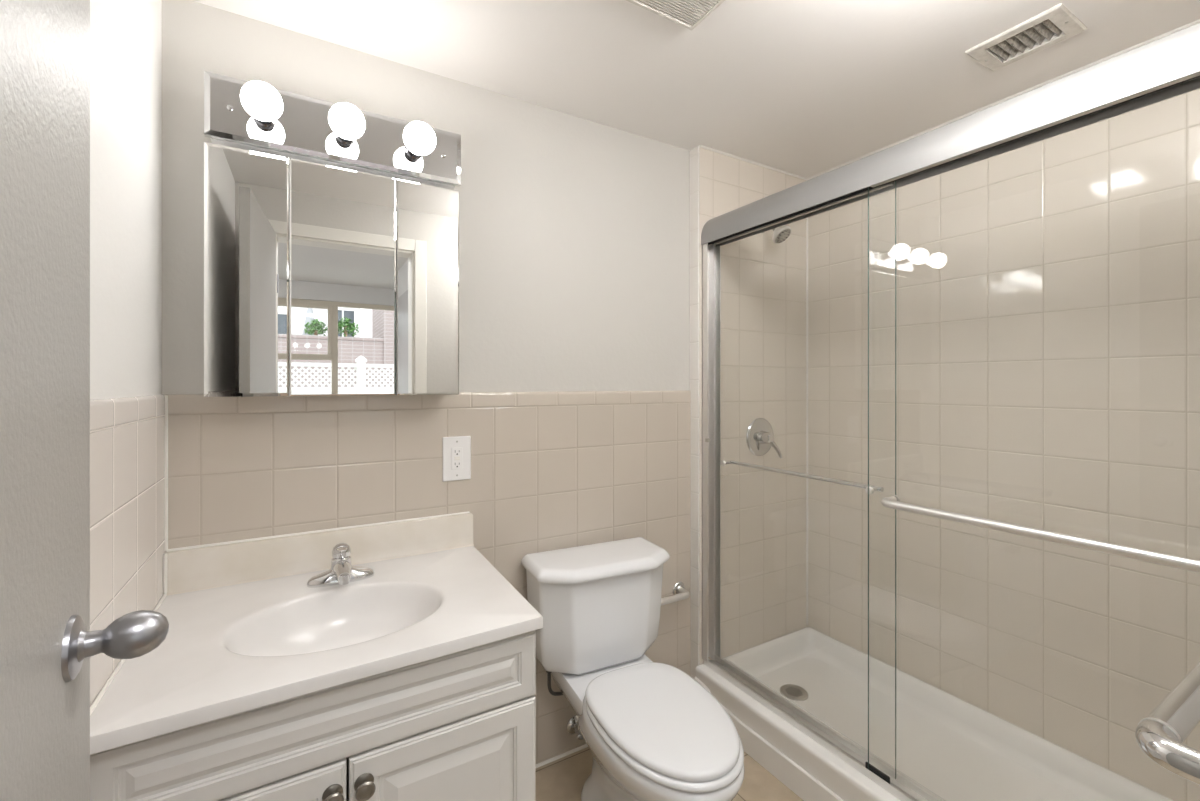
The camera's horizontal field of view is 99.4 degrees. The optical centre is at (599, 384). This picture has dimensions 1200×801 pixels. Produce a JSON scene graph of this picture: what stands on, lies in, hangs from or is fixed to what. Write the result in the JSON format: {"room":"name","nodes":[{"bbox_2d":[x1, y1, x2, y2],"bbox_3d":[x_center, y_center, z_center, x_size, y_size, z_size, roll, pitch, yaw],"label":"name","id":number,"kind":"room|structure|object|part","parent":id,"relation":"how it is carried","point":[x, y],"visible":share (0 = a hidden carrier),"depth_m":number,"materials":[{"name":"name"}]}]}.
{"room":"bathroom","nodes":[
{"label":"bathroom","id":0,"kind":"room"},
{"bbox_2d":[90,0,164,706],"bbox_3d":[-0.708,0.172,0.535,0.109,2.266,1.790,0,0,-30],"label":"wall","id":1,"kind":"structure","parent":0,"point":[127,401],"depth_m":0.97,"materials":[{"name":"white paint"}]},
{"bbox_2d":[0,0,168,800],"bbox_3d":[-0.330,0.277,0.224,0.166,2.033,0.650,0,0,-35],"label":"door","id":2,"kind":"structure","parent":1,"relation":"in","point":[47,642],"depth_m":0.39,"materials":[{"name":"grey paint"}]},
{"bbox_3d":[-0.431,0.229,0.462,0.060,0.040,0.040,0,0,-35],"label":"knob","id":3,"kind":"part","parent":2,"relation":"part of","materials":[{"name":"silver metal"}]},
{"bbox_2d":[162,0,690,763],"bbox_3d":[-0.415,0.172,1.683,1.778,2.266,0.109,0,0,-30],"label":"wall","id":4,"kind":"structure","parent":0,"point":[573,401],"depth_m":1.68,"materials":[{"name":"grey paint"}]},
{"bbox_2d":[164,395,167,550],"bbox_3d":[-1.059,0.216,1.240,0.007,0.378,0.007,0,0,37],"label":"trim","id":5,"kind":"structure","parent":4,"relation":"attached to","point":[165,396],"depth_m":1.24,"materials":[{"name":"white paint"}]},
{"bbox_2d":[163,513,473,595],"bbox_3d":[-0.728,0.459,1.420,0.755,0.102,0.028,0,0,-30],"label":"backsplash","id":6,"kind":"structure","parent":4,"relation":"attached to","point":[188,570],"depth_m":1.37,"materials":[{"name":"stone"}]},
{"bbox_2d":[204,142,458,396],"bbox_3d":[-0.701,-0.270,1.394,0.600,0.602,0.115,0,0,-30],"label":"medicine cabinet","id":7,"kind":"object","parent":4,"relation":"attached to","point":[320,279],"visible":1,"depth_m":1.32,"materials":[{"name":"silver metal"}]},
{"bbox_2d":[204,142,288,396],"bbox_3d":[-0.858,-0.270,1.238,0.170,0.600,0.003,0,0,-30],"label":"mirror glass","id":8,"kind":"object","parent":7,"relation":"attached to","point":[246,192],"depth_m":1.23,"materials":[{"name":"white"}]},
{"bbox_2d":[289,158,395,395],"bbox_3d":[-0.674,-0.270,1.346,0.252,0.600,0.002,0,0,-30],"label":"mirror glass","id":9,"kind":"object","parent":7,"relation":"attached to","point":[342,222],"depth_m":1.34,"materials":[{"name":"white"}]},
{"bbox_3d":[-0.494,-0.270,1.462,0.174,0.602,0.017,0,0,-30],"label":"mirror door","id":10,"kind":"part","parent":7,"relation":"part of","materials":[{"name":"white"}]},
{"bbox_2d":[397,179,458,394],"bbox_3d":[-0.490,-0.270,1.454,0.173,0.600,0.002,0,0,-30],"label":"mirror glass","id":11,"kind":"object","parent":7,"relation":"attached to","point":[427,215],"depth_m":1.45,"materials":[{"name":"white"}]},
{"bbox_2d":[204,71,460,188],"bbox_3d":[-0.666,-0.661,1.341,0.603,0.149,0.242,0,0,-30],"label":"vanity light","id":12,"kind":"object","parent":4,"relation":"attached to","point":[256,116],"visible":1,"depth_m":1.30,"materials":[{"name":"silver metal"}]},
{"bbox_2d":[240,81,282,127],"bbox_3d":[-0.795,-0.656,1.198,0.083,0.083,0.126,0,0,-30],"label":"bulb","id":13,"kind":"object","parent":12,"relation":"attached to","point":[261,106],"depth_m":1.16,"materials":[{"name":"white glass"}]},
{"bbox_3d":[-0.673,-0.661,1.352,0.603,0.149,0.016,0,0,-30],"label":"mirror plate","id":14,"kind":"part","parent":12,"relation":"part of","materials":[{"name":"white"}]},
{"bbox_2d":[328,103,364,144],"bbox_3d":[-0.642,-0.656,1.288,0.083,0.083,0.126,0,0,-30],"label":"bulb","id":15,"kind":"object","parent":12,"relation":"attached to","point":[346,123],"depth_m":1.25,"materials":[{"name":"white glass"}]},
{"bbox_2d":[403,121,435,159],"bbox_3d":[-0.492,-0.656,1.376,0.083,0.083,0.126,0,0,-30],"label":"bulb","id":16,"kind":"object","parent":12,"relation":"attached to","point":[419,139],"depth_m":1.34,"materials":[{"name":"white glass"}]},
{"bbox_2d":[443,436,470,481],"bbox_3d":[-0.449,0.233,1.597,0.088,0.138,0.009,0,0,-30],"label":"wall outlet","id":17,"kind":"object","parent":4,"relation":"attached to","point":[456,450],"visible":1,"depth_m":1.59,"materials":[{"name":"white plastic"}]},
{"bbox_2d":[452,447,462,469],"bbox_3d":[-0.448,0.233,1.595,0.034,0.068,0.003,0,0,-30],"label":"receptacle","id":18,"kind":"object","parent":17,"relation":"attached to","point":[457,452],"depth_m":1.59,"materials":[{"name":"white plastic"}]},
{"bbox_2d":[536,744,587,767],"bbox_3d":[-0.025,1.305,1.849,0.900,0.014,0.014,0,0,-30],"label":"trim","id":19,"kind":"structure","parent":4,"relation":"attached to","point":[585,745],"depth_m":1.78,"materials":[{"name":"white paint"}]},
{"bbox_2d":[546,671,583,739],"bbox_3d":[-0.120,1.080,1.738,0.081,0.330,0.209,0,0,44],"label":"supplies","id":20,"kind":"object","parent":4,"relation":"attached to","point":[572,727],"visible":0.4,"depth_m":1.77,"materials":[{"name":"silver metal"}]},
{"bbox_3d":[-0.060,1.213,1.759,0.046,0.027,0.015,0,0,-30],"label":"valve handle","id":21,"kind":"part","parent":20,"relation":"part of","materials":[{"name":"silver metal"}]},
{"bbox_2d":[661,582,689,605],"bbox_3d":[0.274,0.827,1.984,0.202,0.060,0.074,0,0,-30],"label":"toilet paper holder","id":22,"kind":"object","parent":4,"relation":"attached to","point":[679,591],"visible":0.97,"depth_m":1.98,"materials":[{"name":"silver metal"}]},
{"bbox_2d":[689,146,698,678],"bbox_3d":[0.384,0.172,2.069,0.008,2.266,0.056,0,0,-30],"label":"trim","id":23,"kind":"structure","parent":4,"relation":"attached to","point":[694,153],"depth_m":2.07,"materials":[{"name":"tile"}]},
{"bbox_2d":[536,747,803,800],"bbox_3d":[0.339,1.335,1.152,2.539,0.060,1.790,0,0,-30],"label":"floor","id":24,"kind":"structure","parent":0,"point":[564,778],"depth_m":1.67,"materials":[{"name":"tile"}]},
{"bbox_2d":[90,630,535,800],"bbox_3d":[-0.591,0.920,1.170,0.731,0.770,0.595,0,0,-30],"label":"vanity cabinet","id":25,"kind":"object","parent":24,"relation":"on","point":[461,725],"visible":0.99,"depth_m":0.96,"materials":[{"name":"beige wood"}]},
{"bbox_3d":[-0.623,0.950,0.853,0.354,0.510,0.021,0,0,-30],"label":"door","id":26,"kind":"part","parent":25,"relation":"part of","materials":[{"name":"white wood"}]},
{"bbox_2d":[90,511,542,754],"bbox_3d":[-0.583,0.521,1.172,0.756,0.239,0.604,0,0,-30],"label":"countertop","id":27,"kind":"structure","parent":25,"relation":"on","point":[247,631],"depth_m":1.16,"materials":[{"name":"stone"}]},
{"bbox_2d":[307,543,373,587],"bbox_3d":[-0.671,0.460,1.294,0.138,0.096,0.149,0,0,2],"label":"faucet","id":28,"kind":"object","parent":27,"relation":"on","point":[341,572],"visible":1,"depth_m":1.29,"materials":[{"name":"silver metal"}]},
{"bbox_3d":[-0.670,0.429,1.318,0.045,0.032,0.045,0,0,-30],"label":"handle","id":29,"kind":"part","parent":28,"relation":"part of","materials":[{"name":"silver metal"}]},
{"bbox_3d":[-0.655,0.422,1.291,0.030,0.019,0.051,0,0,-30],"label":"lever","id":30,"kind":"part","parent":28,"relation":"part of","materials":[{"name":"silver metal"}]},
{"bbox_3d":[-0.643,0.469,1.271,0.041,0.050,0.107,0,0,-30],"label":"spout","id":31,"kind":"part","parent":28,"relation":"part of","materials":[{"name":"silver metal"}]},
{"bbox_3d":[-0.478,0.743,0.909,0.034,0.034,0.031,0,0,-30],"label":"knob","id":32,"kind":"part","parent":25,"relation":"part of","materials":[{"name":"grey metal"}]},
{"bbox_3d":[-0.433,0.743,0.936,0.034,0.034,0.031,0,0,-30],"label":"knob","id":33,"kind":"part","parent":25,"relation":"part of","materials":[{"name":"grey metal"}]},
{"bbox_3d":[-0.306,0.950,1.040,0.372,0.510,0.021,0,0,-30],"label":"door","id":34,"kind":"part","parent":25,"relation":"part of","materials":[{"name":"white wood"}]},
{"bbox_2d":[521,537,744,800],"bbox_3d":[0.112,0.935,1.469,0.478,0.739,0.752,0,0,-26],"label":"toilet","id":35,"kind":"object","parent":24,"relation":"on","point":[651,731],"visible":0.99,"depth_m":1.52,"materials":[{"name":"white ceramic"}]},
{"bbox_3d":[-0.002,0.758,1.703,0.454,0.314,0.196,0,0,-26],"label":"tank","id":36,"kind":"part","parent":35,"relation":"part of","materials":[{"name":"white ceramic"}]},
{"bbox_3d":[0.001,0.584,1.697,0.478,0.036,0.244,0,0,-26],"label":"tank lid","id":37,"kind":"part","parent":35,"relation":"part of","materials":[{"name":"white ceramic"}]},
{"bbox_3d":[0.169,0.876,1.354,0.335,0.022,0.468,0,0,-26],"label":"lid","id":38,"kind":"part","parent":35,"relation":"part of","materials":[{"name":"white plastic"}]},
{"bbox_3d":[0.172,0.898,1.346,0.346,0.016,0.470,0,0,-26],"label":"seat","id":39,"kind":"part","parent":35,"relation":"part of","materials":[{"name":"white plastic"}]},
{"bbox_2d":[694,627,1173,800],"bbox_3d":[1.058,1.212,1.556,0.688,0.185,1.513,0,0,-30],"label":"shower pan","id":40,"kind":"object","parent":24,"relation":"on","point":[951,748],"visible":0.94,"depth_m":1.71,"materials":[{"name":"white plastic"}]},
{"bbox_3d":[0.768,1.237,1.385,0.016,0.134,1.512,0,0,-30],"label":"apron panel","id":41,"kind":"part","parent":40,"relation":"part of","materials":[{"name":"white plastic"}]},
{"bbox_2d":[701,23,1199,800],"bbox_3d":[0.828,0.225,1.420,0.083,1.812,1.514,0,0,-30],"label":"shower door frame","id":42,"kind":"structure","parent":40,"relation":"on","point":[1172,57],"depth_m":1.43,"materials":[{"name":"grey metal"}]},
{"bbox_2d":[713,72,1199,778],"bbox_3d":[0.810,0.260,1.426,0.147,1.706,1.464,0,0,-30],"label":"door","id":43,"kind":"structure","parent":42,"relation":"attached to","point":[893,501],"depth_m":1.23,"materials":[{"name":"grey metal"}]},
{"bbox_3d":[0.977,0.267,1.132,0.006,1.692,0.788,0,0,-30],"label":"glass","id":44,"kind":"part","parent":43,"relation":"part of","materials":[{"name":"grey"}]},
{"bbox_2d":[192,0,1199,178],"bbox_3d":[0.339,-1.011,1.152,2.539,0.100,1.790,0,0,-30],"label":"ceiling","id":45,"kind":"structure","parent":0,"point":[807,89],"depth_m":1.49,"materials":[{"name":"white paint"}]},
{"bbox_2d":[626,0,724,30],"bbox_3d":[0.223,-0.949,1.164,0.242,0.024,0.319,0,0,-30],"label":"ceiling vent","id":46,"kind":"object","parent":45,"relation":"attached to","point":[689,14],"visible":1,"depth_m":1.28,"materials":[{"name":"metal"}]},
{"bbox_2d":[965,3,1086,70],"bbox_3d":[1.183,-1.006,1.418,0.173,0.109,0.216,0,0,-30],"label":"ceiling vent","id":47,"kind":"object","parent":45,"relation":"in","point":[1057,19],"visible":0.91,"depth_m":1.41,"materials":[{"name":"metal"}]},
{"bbox_2d":[699,147,806,664],"bbox_3d":[0.668,0.172,2.295,0.711,2.266,0.155,0,0,-30],"label":"wall","id":48,"kind":"structure","parent":0,"point":[763,281],"depth_m":2.22,"materials":[{"name":"tile"}]},
{"bbox_2d":[746,418,782,457],"bbox_3d":[0.720,0.232,2.185,0.166,0.170,0.086,0,0,-30],"label":"shower valve","id":49,"kind":"object","parent":48,"relation":"attached to","point":[759,435],"visible":1,"depth_m":2.19,"materials":[{"name":"silver metal"}]},
{"bbox_3d":[0.748,0.272,2.175,0.066,0.090,0.024,0,0,5],"label":"lever","id":50,"kind":"part","parent":49,"relation":"part of","materials":[{"name":"silver metal"}]},
{"bbox_2d":[762,226,790,243],"bbox_3d":[0.744,-0.657,2.164,0.083,0.123,0.146,0,0,-30],"label":"showerhead","id":51,"kind":"object","parent":48,"relation":"attached to","point":[781,233],"visible":0.77,"depth_m":2.12,"materials":[{"name":"silver metal"}]},
{"bbox_2d":[806,180,807,624],"bbox_3d":[0.971,0.082,2.383,0.012,2.086,0.012,0,0,-30],"label":"trim","id":52,"kind":"structure","parent":48,"relation":"attached to","point":[806,180],"depth_m":2.38,"materials":[{"name":"tile"}]},
{"bbox_2d":[807,89,1199,800],"bbox_3d":[1.390,0.172,1.771,0.100,2.266,1.790,0,0,-30],"label":"wall","id":53,"kind":"structure","parent":0,"point":[1048,290],"depth_m":1.65,"materials":[{"name":"tile"}]},
{"bbox_2d":[699,19,1199,179],"bbox_3d":[1.072,-0.961,1.567,0.667,0.012,1.521,0,0,-30],"label":"trim","id":54,"kind":"structure","parent":53,"relation":"attached to","point":[1197,21],"depth_m":1.77,"materials":[{"name":"white paint"}]},
{"bbox_3d":[0.763,0.172,0.432,2.339,2.266,0.120,0,0,-30],"label":"wall","id":55,"kind":"structure","parent":0,"visible":0},
{"bbox_2d":[1135,660,1199,784],"bbox_3d":[0.768,0.313,0.567,0.703,0.068,0.105,0,0,-30],"label":"towel rail","id":56,"kind":"object","parent":55,"relation":"attached to","point":[1161,735],"visible":1,"depth_m":0.45,"materials":[{"name":"silver metal"}]}
]}

